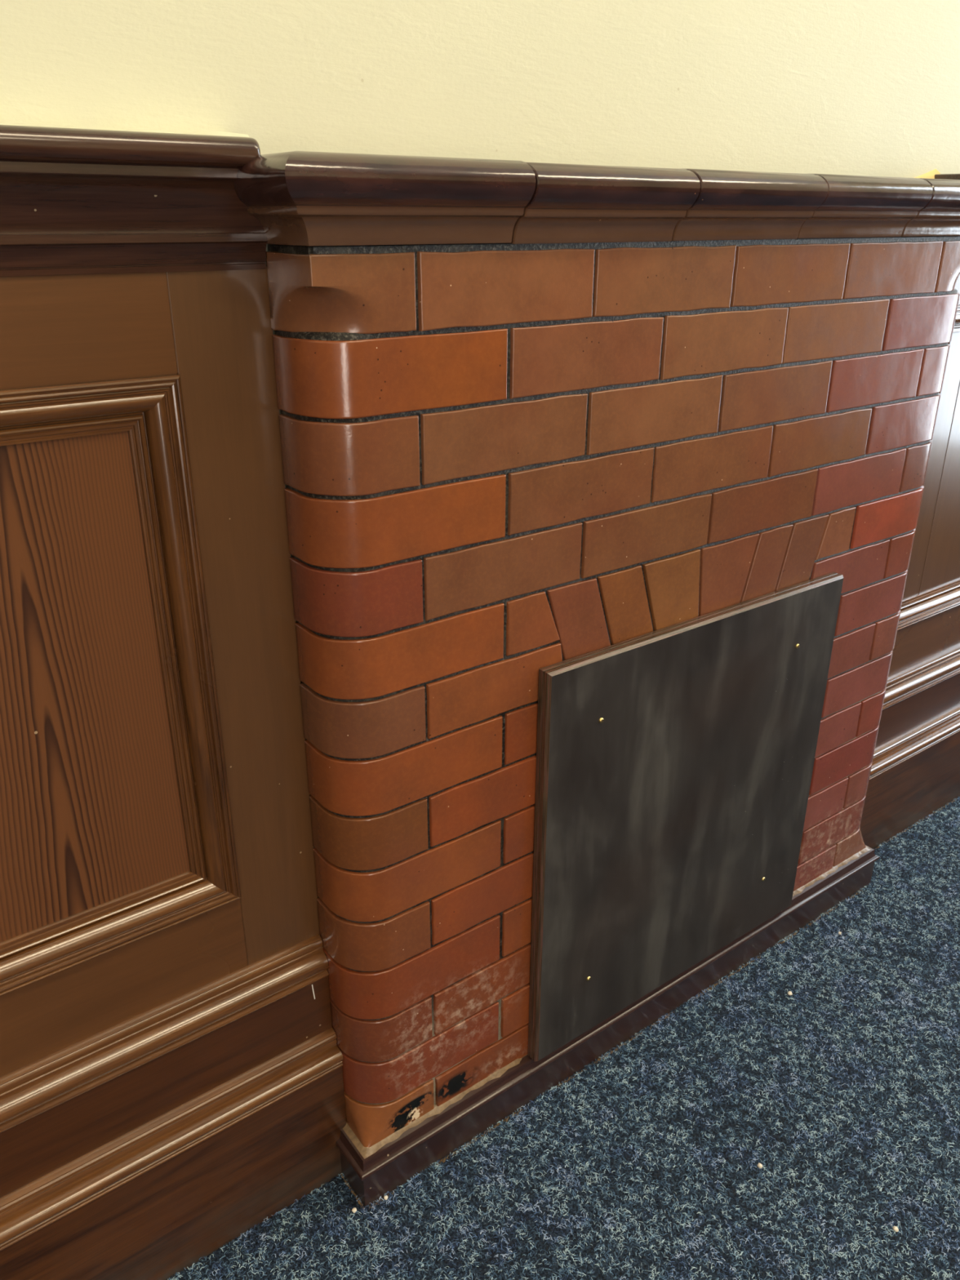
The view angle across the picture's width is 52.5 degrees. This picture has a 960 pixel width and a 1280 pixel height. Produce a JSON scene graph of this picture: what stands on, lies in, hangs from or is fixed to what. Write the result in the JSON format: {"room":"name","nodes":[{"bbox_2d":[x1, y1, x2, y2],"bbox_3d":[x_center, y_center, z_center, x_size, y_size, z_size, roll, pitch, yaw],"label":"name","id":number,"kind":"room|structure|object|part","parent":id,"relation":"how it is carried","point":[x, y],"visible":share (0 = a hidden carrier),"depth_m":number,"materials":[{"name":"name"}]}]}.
{"room":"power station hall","nodes":[
{"label":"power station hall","id":0,"kind":"room"},
{"bbox_2d":[0,0,959,935],"bbox_3d":[0.202,-0.824,1.167,5.900,3.062,0.100,-16,28,-33],"label":"wall","id":1,"kind":"structure","parent":0,"point":[850,87],"depth_m":1.06,"materials":[{"name":"beige paint"}]},
{"bbox_2d":[0,123,248,137],"bbox_3d":[-1.109,-0.195,0.274,2.220,0.009,0.050,-16,28,-33],"label":"trim","id":2,"kind":"structure","parent":1,"relation":"attached to","point":[209,133],"depth_m":0.83,"materials":[{"name":"beige paint"}]},
{"bbox_2d":[0,124,346,1279],"bbox_3d":[-1.102,0.409,0.527,2.254,1.305,0.072,-16,28,-33],"label":"panelling","id":3,"kind":"object","parent":1,"relation":"attached to","point":[171,1083],"visible":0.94,"depth_m":1.03,"materials":[{"name":"brown wood"}]},
{"bbox_3d":[-0.605,-0.206,0.696,0.779,0.093,0.024,-16,28,-33],"label":"rail","id":4,"kind":"part","parent":3,"relation":"part of","materials":[{"name":"brown wood"}]},
{"bbox_3d":[-0.601,-0.138,0.719,0.780,0.050,0.023,-16,28,-33],"label":"panel moulding","id":5,"kind":"part","parent":3,"relation":"part of","materials":[{"name":"brown wood"}]},
{"bbox_3d":[-0.610,0.113,0.841,0.778,0.605,0.010,-16,28,-33],"label":"panel","id":6,"kind":"part","parent":3,"relation":"part of","materials":[{"name":"brown wood"}]},
{"bbox_3d":[-0.602,0.373,0.940,0.780,0.050,0.023,-16,28,-33],"label":"panel moulding","id":7,"kind":"part","parent":3,"relation":"part of","materials":[{"name":"brown wood"}]},
{"bbox_3d":[-0.607,0.444,0.978,0.779,0.108,0.024,-16,28,-33],"label":"rail","id":8,"kind":"part","parent":3,"relation":"part of","materials":[{"name":"brown wood"}]},
{"bbox_3d":[-1.102,-0.138,0.288,2.250,0.111,0.072,-16,28,-33],"label":"cap rail","id":9,"kind":"part","parent":3,"relation":"part of","materials":[{"name":"brown wood"}]},
{"bbox_3d":[-1.112,0.670,0.650,2.250,0.054,0.047,-16,28,-33],"label":"dado moulding","id":10,"kind":"part","parent":3,"relation":"part of","materials":[{"name":"brown wood"}]},
{"bbox_3d":[-1.105,0.803,0.698,2.250,0.048,0.070,-16,28,-33],"label":"skirting moulding","id":11,"kind":"part","parent":3,"relation":"part of","materials":[{"name":"brown wood"}]},
{"bbox_3d":[-0.309,0.032,1.030,0.050,0.607,0.023,-16,28,-33],"label":"panel moulding","id":12,"kind":"part","parent":3,"relation":"part of","materials":[{"name":"brown wood"}]},
{"bbox_2d":[860,173,959,848],"bbox_3d":[1.617,-0.392,2.387,2.226,1.305,0.072,-16,28,-33],"label":"panelling","id":13,"kind":"object","parent":1,"relation":"attached to","point":[915,772],"visible":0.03,"depth_m":2.01,"materials":[{"name":"brown wood"}]},
{"bbox_3d":[1.617,0.001,2.560,2.222,0.048,0.070,-16,28,-33],"label":"skirting moulding","id":14,"kind":"part","parent":13,"relation":"part of","materials":[{"name":"brown wood"}]},
{"bbox_3d":[1.610,-0.132,2.512,2.222,0.054,0.047,-16,28,-33],"label":"dado moulding","id":15,"kind":"part","parent":13,"relation":"part of","materials":[{"name":"brown wood"}]},
{"bbox_3d":[1.103,-0.060,2.147,0.779,0.108,0.024,-16,28,-33],"label":"rail","id":16,"kind":"part","parent":13,"relation":"part of","materials":[{"name":"brown wood"}]},
{"bbox_3d":[1.107,-0.131,2.110,0.780,0.050,0.023,-16,28,-33],"label":"panel moulding","id":17,"kind":"part","parent":13,"relation":"part of","materials":[{"name":"brown wood"}]},
{"bbox_3d":[1.099,-0.391,2.010,0.778,0.605,0.010,-16,28,-33],"label":"panel","id":18,"kind":"part","parent":13,"relation":"part of","materials":[{"name":"brown wood"}]},
{"bbox_3d":[1.619,-0.940,2.150,2.222,0.111,0.072,-16,28,-33],"label":"cap rail","id":19,"kind":"part","parent":13,"relation":"part of","materials":[{"name":"brown wood"}]},
{"bbox_3d":[1.109,-0.641,1.888,0.780,0.050,0.023,-16,28,-33],"label":"panel moulding","id":20,"kind":"part","parent":13,"relation":"part of","materials":[{"name":"brown wood"}]},
{"bbox_3d":[1.104,-0.709,1.865,0.779,0.093,0.024,-16,28,-33],"label":"rail","id":21,"kind":"part","parent":13,"relation":"part of","materials":[{"name":"brown wood"}]},
{"bbox_2d":[914,168,940,178],"bbox_3d":[0.695,-0.731,1.532,0.097,0.024,0.012,-16,28,-33],"label":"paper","id":22,"kind":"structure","parent":1,"relation":"attached to","point":[931,175],"depth_m":1.55,"materials":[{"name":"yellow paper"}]},
{"bbox_2d":[171,796,959,1279],"bbox_3d":[1.458,1.303,0.246,5.900,0.100,4.318,-16,28,-33],"label":"floor","id":23,"kind":"structure","parent":0,"point":[937,1223],"depth_m":1.41,"materials":[{"name":"carpet"}]},
{"bbox_2d":[351,1207,356,1213],"bbox_3d":[-0.170,0.772,1.318,0.007,0.005,0.006,-16,28,-33],"label":"crumb","id":24,"kind":"object","parent":23,"relation":"on","point":[354,1209],"visible":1,"depth_m":1.32,"materials":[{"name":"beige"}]},
{"bbox_2d":[165,795,959,1279],"bbox_3d":[0.667,0.682,1.537,2.563,0.006,0.744,-16,28,-33],"label":"carpet","id":25,"kind":"object","parent":23,"relation":"on","point":[902,1018],"visible":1,"depth_m":1.41,"materials":[{"name":"blue carpet"}]},
{"bbox_2d":[234,151,959,1208],"bbox_3d":[0.287,0.026,1.433,1.229,1.291,0.154,-16,28,-33],"label":"brick fireplace","id":26,"kind":"object","parent":23,"relation":"on","point":[534,416],"visible":0.83,"depth_m":1.18,"materials":[{"name":"red brick"}]},
{"bbox_2d":[527,572,843,1061],"bbox_3d":[0.323,0.262,1.492,0.607,0.640,0.023,-16,28,-33],"label":"board","id":27,"kind":"object","parent":26,"relation":"on","point":[675,762],"visible":1,"depth_m":1.44,"materials":[{"name":"grey metal"}]},
{"bbox_2d":[756,1162,762,1168],"bbox_3d":[0.398,0.746,1.381,0.007,0.006,0.007,-16,28,-33],"label":"crumb","id":28,"kind":"object","parent":23,"relation":"on","point":[759,1165],"visible":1,"depth_m":1.38,"materials":[{"name":"beige food"}]},
{"bbox_2d":[892,1226,898,1231],"bbox_3d":[0.553,0.784,1.296,0.008,0.006,0.007,15,28,31],"label":"crumb","id":29,"kind":"object","parent":23,"relation":"on","point":[895,1228],"visible":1,"depth_m":1.29,"materials":[{"name":"beige food"}]}
]}

